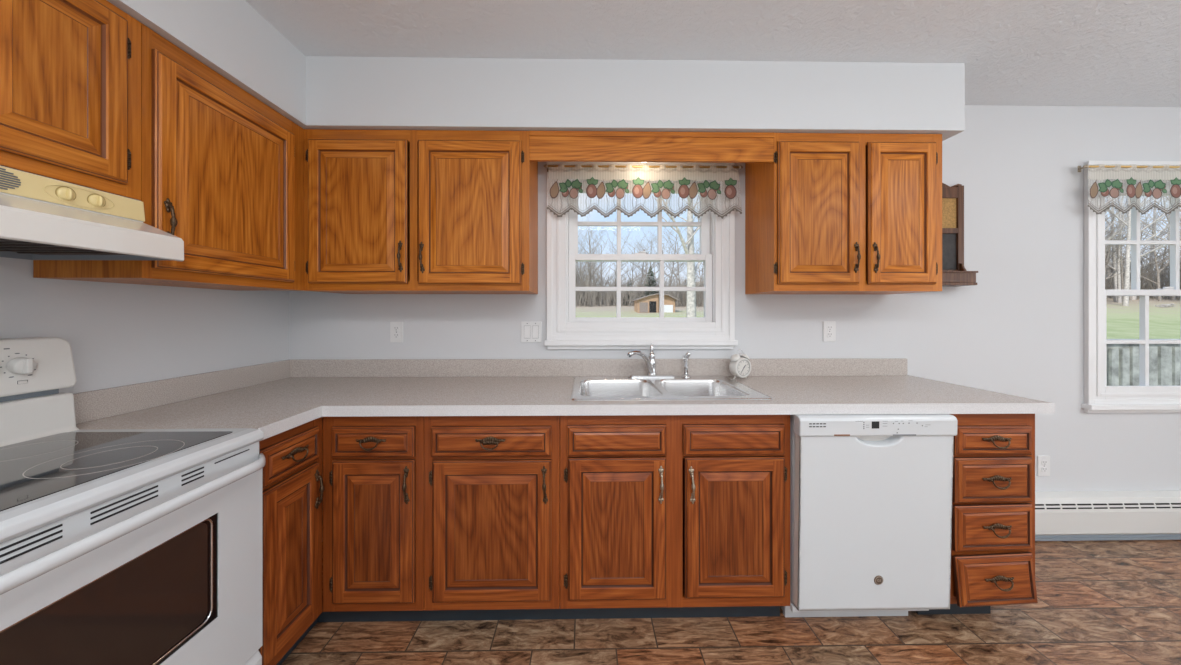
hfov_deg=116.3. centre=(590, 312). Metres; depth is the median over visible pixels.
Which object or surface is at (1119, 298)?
bare tree
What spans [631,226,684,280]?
bare tree
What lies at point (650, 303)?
garden shed
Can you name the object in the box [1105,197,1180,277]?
bare tree
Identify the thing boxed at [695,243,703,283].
bare tree
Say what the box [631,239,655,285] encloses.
bare tree
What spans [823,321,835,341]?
wall outlet
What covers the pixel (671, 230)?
bare tree
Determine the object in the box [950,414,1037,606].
base cabinet
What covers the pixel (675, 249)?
bare tree
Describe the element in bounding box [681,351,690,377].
sprayer
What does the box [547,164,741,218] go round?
valance curtain
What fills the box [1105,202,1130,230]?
bare tree
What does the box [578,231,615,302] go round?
bare tree
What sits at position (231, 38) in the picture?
soffit
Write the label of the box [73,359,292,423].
backsplash
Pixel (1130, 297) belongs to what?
bare tree
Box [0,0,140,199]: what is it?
upper cabinet
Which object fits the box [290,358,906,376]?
backsplash
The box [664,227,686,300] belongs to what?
bare tree
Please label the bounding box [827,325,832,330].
socket
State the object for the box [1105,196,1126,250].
bare tree
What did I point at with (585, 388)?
double sink
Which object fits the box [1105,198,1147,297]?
bare tree
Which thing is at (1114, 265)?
bare tree
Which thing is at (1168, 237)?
bare tree
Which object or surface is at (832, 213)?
upper cabinet
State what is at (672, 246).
bare tree
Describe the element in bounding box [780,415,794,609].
filler panel
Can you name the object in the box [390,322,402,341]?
wall outlet
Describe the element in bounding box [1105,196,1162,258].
bare tree
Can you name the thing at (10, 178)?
vent grille
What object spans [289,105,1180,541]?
wall
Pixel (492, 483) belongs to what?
base cabinet
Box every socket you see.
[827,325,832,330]
[1041,460,1047,464]
[1041,467,1047,471]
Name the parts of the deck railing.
post, rail, cap rail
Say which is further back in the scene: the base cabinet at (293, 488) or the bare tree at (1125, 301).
the bare tree at (1125, 301)
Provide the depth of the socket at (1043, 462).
2.09 m
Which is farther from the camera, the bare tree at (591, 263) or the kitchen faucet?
the bare tree at (591, 263)
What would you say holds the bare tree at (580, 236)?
on the ground
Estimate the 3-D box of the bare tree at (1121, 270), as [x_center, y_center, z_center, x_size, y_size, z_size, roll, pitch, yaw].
[80.433,-7.701,55.142,7.602,12.329,6.928,0,0,-13]
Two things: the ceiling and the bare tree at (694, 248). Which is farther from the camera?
the bare tree at (694, 248)
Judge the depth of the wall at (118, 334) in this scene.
1.35 m
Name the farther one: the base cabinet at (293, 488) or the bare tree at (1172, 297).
the bare tree at (1172, 297)
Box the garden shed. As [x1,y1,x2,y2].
[632,293,677,312]
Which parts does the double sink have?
bowl, bowl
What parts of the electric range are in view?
knob, control panel, tinted glass, glass, vent trim, oven door, handle, storage drawer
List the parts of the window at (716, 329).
sash, sash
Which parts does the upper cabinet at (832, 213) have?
door, handle, handle, door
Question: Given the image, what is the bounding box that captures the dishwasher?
[780,414,957,616]
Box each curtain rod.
[544,164,742,171]
[1078,165,1179,171]
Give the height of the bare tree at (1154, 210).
29.171 m
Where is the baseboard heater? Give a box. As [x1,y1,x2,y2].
[1035,490,1180,540]
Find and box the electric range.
[0,337,265,664]
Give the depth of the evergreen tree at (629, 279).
61.87 m
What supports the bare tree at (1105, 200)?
on the ground
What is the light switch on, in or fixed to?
attached to the wall at (1018, 331)
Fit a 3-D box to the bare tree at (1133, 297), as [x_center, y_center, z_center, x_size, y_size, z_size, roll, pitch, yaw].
[87.706,-16.860,58.437,13.171,30.016,9.064,0,0,-14]
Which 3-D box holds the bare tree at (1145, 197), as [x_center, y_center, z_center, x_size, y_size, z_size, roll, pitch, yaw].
[75.873,-14.400,55.624,7.741,25.636,11.250,0,0,5]
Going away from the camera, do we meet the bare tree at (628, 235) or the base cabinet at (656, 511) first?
the base cabinet at (656, 511)
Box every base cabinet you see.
[258,417,324,664]
[323,416,423,611]
[424,416,559,610]
[560,415,789,608]
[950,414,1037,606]
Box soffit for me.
[107,0,964,140]
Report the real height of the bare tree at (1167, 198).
31.187 m
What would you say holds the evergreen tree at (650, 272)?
on the ground
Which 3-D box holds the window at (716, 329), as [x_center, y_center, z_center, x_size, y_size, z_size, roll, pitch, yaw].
[0.279,-0.329,2.111,1.066,1.063,0.195,0,0,-1]
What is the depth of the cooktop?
0.85 m
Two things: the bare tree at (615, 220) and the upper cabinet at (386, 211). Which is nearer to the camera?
the upper cabinet at (386, 211)
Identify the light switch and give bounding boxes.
[521,322,541,341]
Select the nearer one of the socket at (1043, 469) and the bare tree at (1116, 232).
the socket at (1043, 469)
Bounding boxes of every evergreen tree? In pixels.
[623,279,633,304]
[643,266,656,296]
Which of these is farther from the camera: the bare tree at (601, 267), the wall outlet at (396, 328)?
the bare tree at (601, 267)
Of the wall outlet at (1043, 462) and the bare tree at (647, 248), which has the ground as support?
the bare tree at (647, 248)
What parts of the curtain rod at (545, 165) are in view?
rod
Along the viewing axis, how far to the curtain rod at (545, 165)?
1.99 m
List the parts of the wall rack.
cork panel, chalkboard panel, frame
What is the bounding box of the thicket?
[576,245,1180,306]
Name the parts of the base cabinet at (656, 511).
drawer panel, door, handle, handle, drawer panel, door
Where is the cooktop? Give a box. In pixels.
[0,428,263,543]
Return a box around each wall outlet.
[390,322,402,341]
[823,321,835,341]
[1037,456,1049,475]
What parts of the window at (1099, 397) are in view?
sash, sash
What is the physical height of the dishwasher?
0.873 m
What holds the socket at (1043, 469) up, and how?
attached to the wall outlet at (1043, 462)
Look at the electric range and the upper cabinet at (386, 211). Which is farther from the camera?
the upper cabinet at (386, 211)
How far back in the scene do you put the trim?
1.54 m
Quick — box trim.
[916,604,990,614]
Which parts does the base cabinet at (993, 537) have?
drawer, drawer, drawer, drawer, handle, handle, handle, handle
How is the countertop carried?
on the base cabinet at (656, 511)
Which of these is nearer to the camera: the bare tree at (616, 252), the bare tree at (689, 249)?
the bare tree at (689, 249)
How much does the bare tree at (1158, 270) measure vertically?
14.333 m
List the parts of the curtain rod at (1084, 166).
rod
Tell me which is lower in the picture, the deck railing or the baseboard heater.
the baseboard heater
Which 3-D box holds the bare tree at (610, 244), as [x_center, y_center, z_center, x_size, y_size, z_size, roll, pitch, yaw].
[3.866,-7.259,63.514,9.180,11.914,5.838,0,0,-18]
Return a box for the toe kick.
[276,596,779,664]
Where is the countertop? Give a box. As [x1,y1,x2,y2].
[73,358,1054,440]
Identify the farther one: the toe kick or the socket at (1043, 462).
the socket at (1043, 462)
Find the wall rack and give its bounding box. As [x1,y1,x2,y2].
[942,183,977,285]
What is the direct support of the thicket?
on the ground
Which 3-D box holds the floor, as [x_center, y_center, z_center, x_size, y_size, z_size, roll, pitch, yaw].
[1.511,1.319,-0.223,6.585,0.100,4.900,0,0,-1]
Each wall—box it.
[0,257,288,393]
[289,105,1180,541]
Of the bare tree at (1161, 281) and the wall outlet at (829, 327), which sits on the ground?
the bare tree at (1161, 281)
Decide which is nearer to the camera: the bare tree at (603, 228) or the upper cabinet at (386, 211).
the upper cabinet at (386, 211)
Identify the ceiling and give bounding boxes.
[245,0,1180,106]
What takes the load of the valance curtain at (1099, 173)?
hanging from the curtain rod at (1084, 166)
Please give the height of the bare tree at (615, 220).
14.518 m
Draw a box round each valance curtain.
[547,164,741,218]
[1088,164,1180,214]
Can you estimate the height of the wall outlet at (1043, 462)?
0.115 m
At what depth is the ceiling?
1.56 m
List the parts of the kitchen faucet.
spout, deck plate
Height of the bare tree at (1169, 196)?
25.345 m
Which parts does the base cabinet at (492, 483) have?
handle, drawer, door, handle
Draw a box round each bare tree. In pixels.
[576,236,597,300]
[578,209,601,304]
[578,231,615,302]
[579,228,613,274]
[590,231,613,282]
[599,244,630,299]
[602,220,648,285]
[603,252,627,282]
[605,235,651,282]
[626,241,656,294]
[630,248,655,285]
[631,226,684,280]
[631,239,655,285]
[639,230,679,279]
[653,194,700,316]
[653,221,685,285]
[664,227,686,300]
[668,246,686,280]
[684,248,703,299]
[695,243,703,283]
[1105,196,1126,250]
[1105,196,1152,301]
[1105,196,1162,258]
[1105,196,1168,239]
[1105,196,1180,246]
[1105,196,1180,305]
[1105,197,1160,302]
[1105,197,1161,252]
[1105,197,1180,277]
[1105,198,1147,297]
[1105,200,1180,279]
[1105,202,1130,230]
[1105,229,1148,299]
[1106,224,1159,298]
[1109,197,1180,299]
[1116,206,1169,296]
[1117,196,1180,289]
[1118,214,1180,300]
[1123,197,1180,279]
[1123,228,1166,279]
[1140,235,1169,297]
[1141,196,1180,223]
[1141,231,1180,299]
[1155,196,1180,298]
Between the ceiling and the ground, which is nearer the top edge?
the ceiling
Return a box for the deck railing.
[1107,339,1179,385]
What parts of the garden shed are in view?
plank door, doorway, garage door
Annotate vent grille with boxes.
[0,168,20,189]
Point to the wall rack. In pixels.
(954, 273)
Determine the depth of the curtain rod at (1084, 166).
2.04 m
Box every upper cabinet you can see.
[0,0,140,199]
[33,23,303,290]
[304,129,537,293]
[745,133,941,293]
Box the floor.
[281,540,1180,664]
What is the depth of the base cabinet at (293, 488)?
1.25 m
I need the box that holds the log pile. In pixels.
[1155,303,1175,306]
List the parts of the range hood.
knob, control panel, knob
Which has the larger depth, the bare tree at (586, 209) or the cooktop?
the bare tree at (586, 209)
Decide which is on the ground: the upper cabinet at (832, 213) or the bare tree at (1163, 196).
the bare tree at (1163, 196)
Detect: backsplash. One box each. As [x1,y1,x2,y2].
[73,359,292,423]
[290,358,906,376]
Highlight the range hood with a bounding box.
[0,165,183,260]
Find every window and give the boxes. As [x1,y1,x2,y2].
[544,162,737,348]
[1081,161,1180,412]
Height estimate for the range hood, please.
0.180 m
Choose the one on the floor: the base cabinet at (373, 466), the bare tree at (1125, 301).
the base cabinet at (373, 466)
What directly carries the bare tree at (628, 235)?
on the ground
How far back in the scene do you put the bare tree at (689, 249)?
28.41 m
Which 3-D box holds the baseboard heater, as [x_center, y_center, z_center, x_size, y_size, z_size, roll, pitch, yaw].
[3.206,1.145,2.069,2.805,0.248,0.070,0,0,-1]
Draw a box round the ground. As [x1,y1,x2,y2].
[576,281,1179,338]
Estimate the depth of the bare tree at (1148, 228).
60.65 m
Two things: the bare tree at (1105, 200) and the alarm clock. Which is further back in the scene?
the bare tree at (1105, 200)
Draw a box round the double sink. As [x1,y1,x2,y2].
[571,376,771,400]
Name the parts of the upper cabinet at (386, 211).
door, handle, handle, door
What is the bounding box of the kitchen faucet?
[627,344,675,377]
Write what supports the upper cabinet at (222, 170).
attached to the wall at (118, 334)
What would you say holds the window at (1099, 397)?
in the wall at (1018, 331)
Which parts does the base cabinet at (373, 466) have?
handle, drawer, door, handle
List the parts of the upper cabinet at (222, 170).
handle, frame, door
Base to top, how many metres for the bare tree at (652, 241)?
11.119 m
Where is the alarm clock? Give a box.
[729,350,750,378]
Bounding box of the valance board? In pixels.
[529,131,773,162]

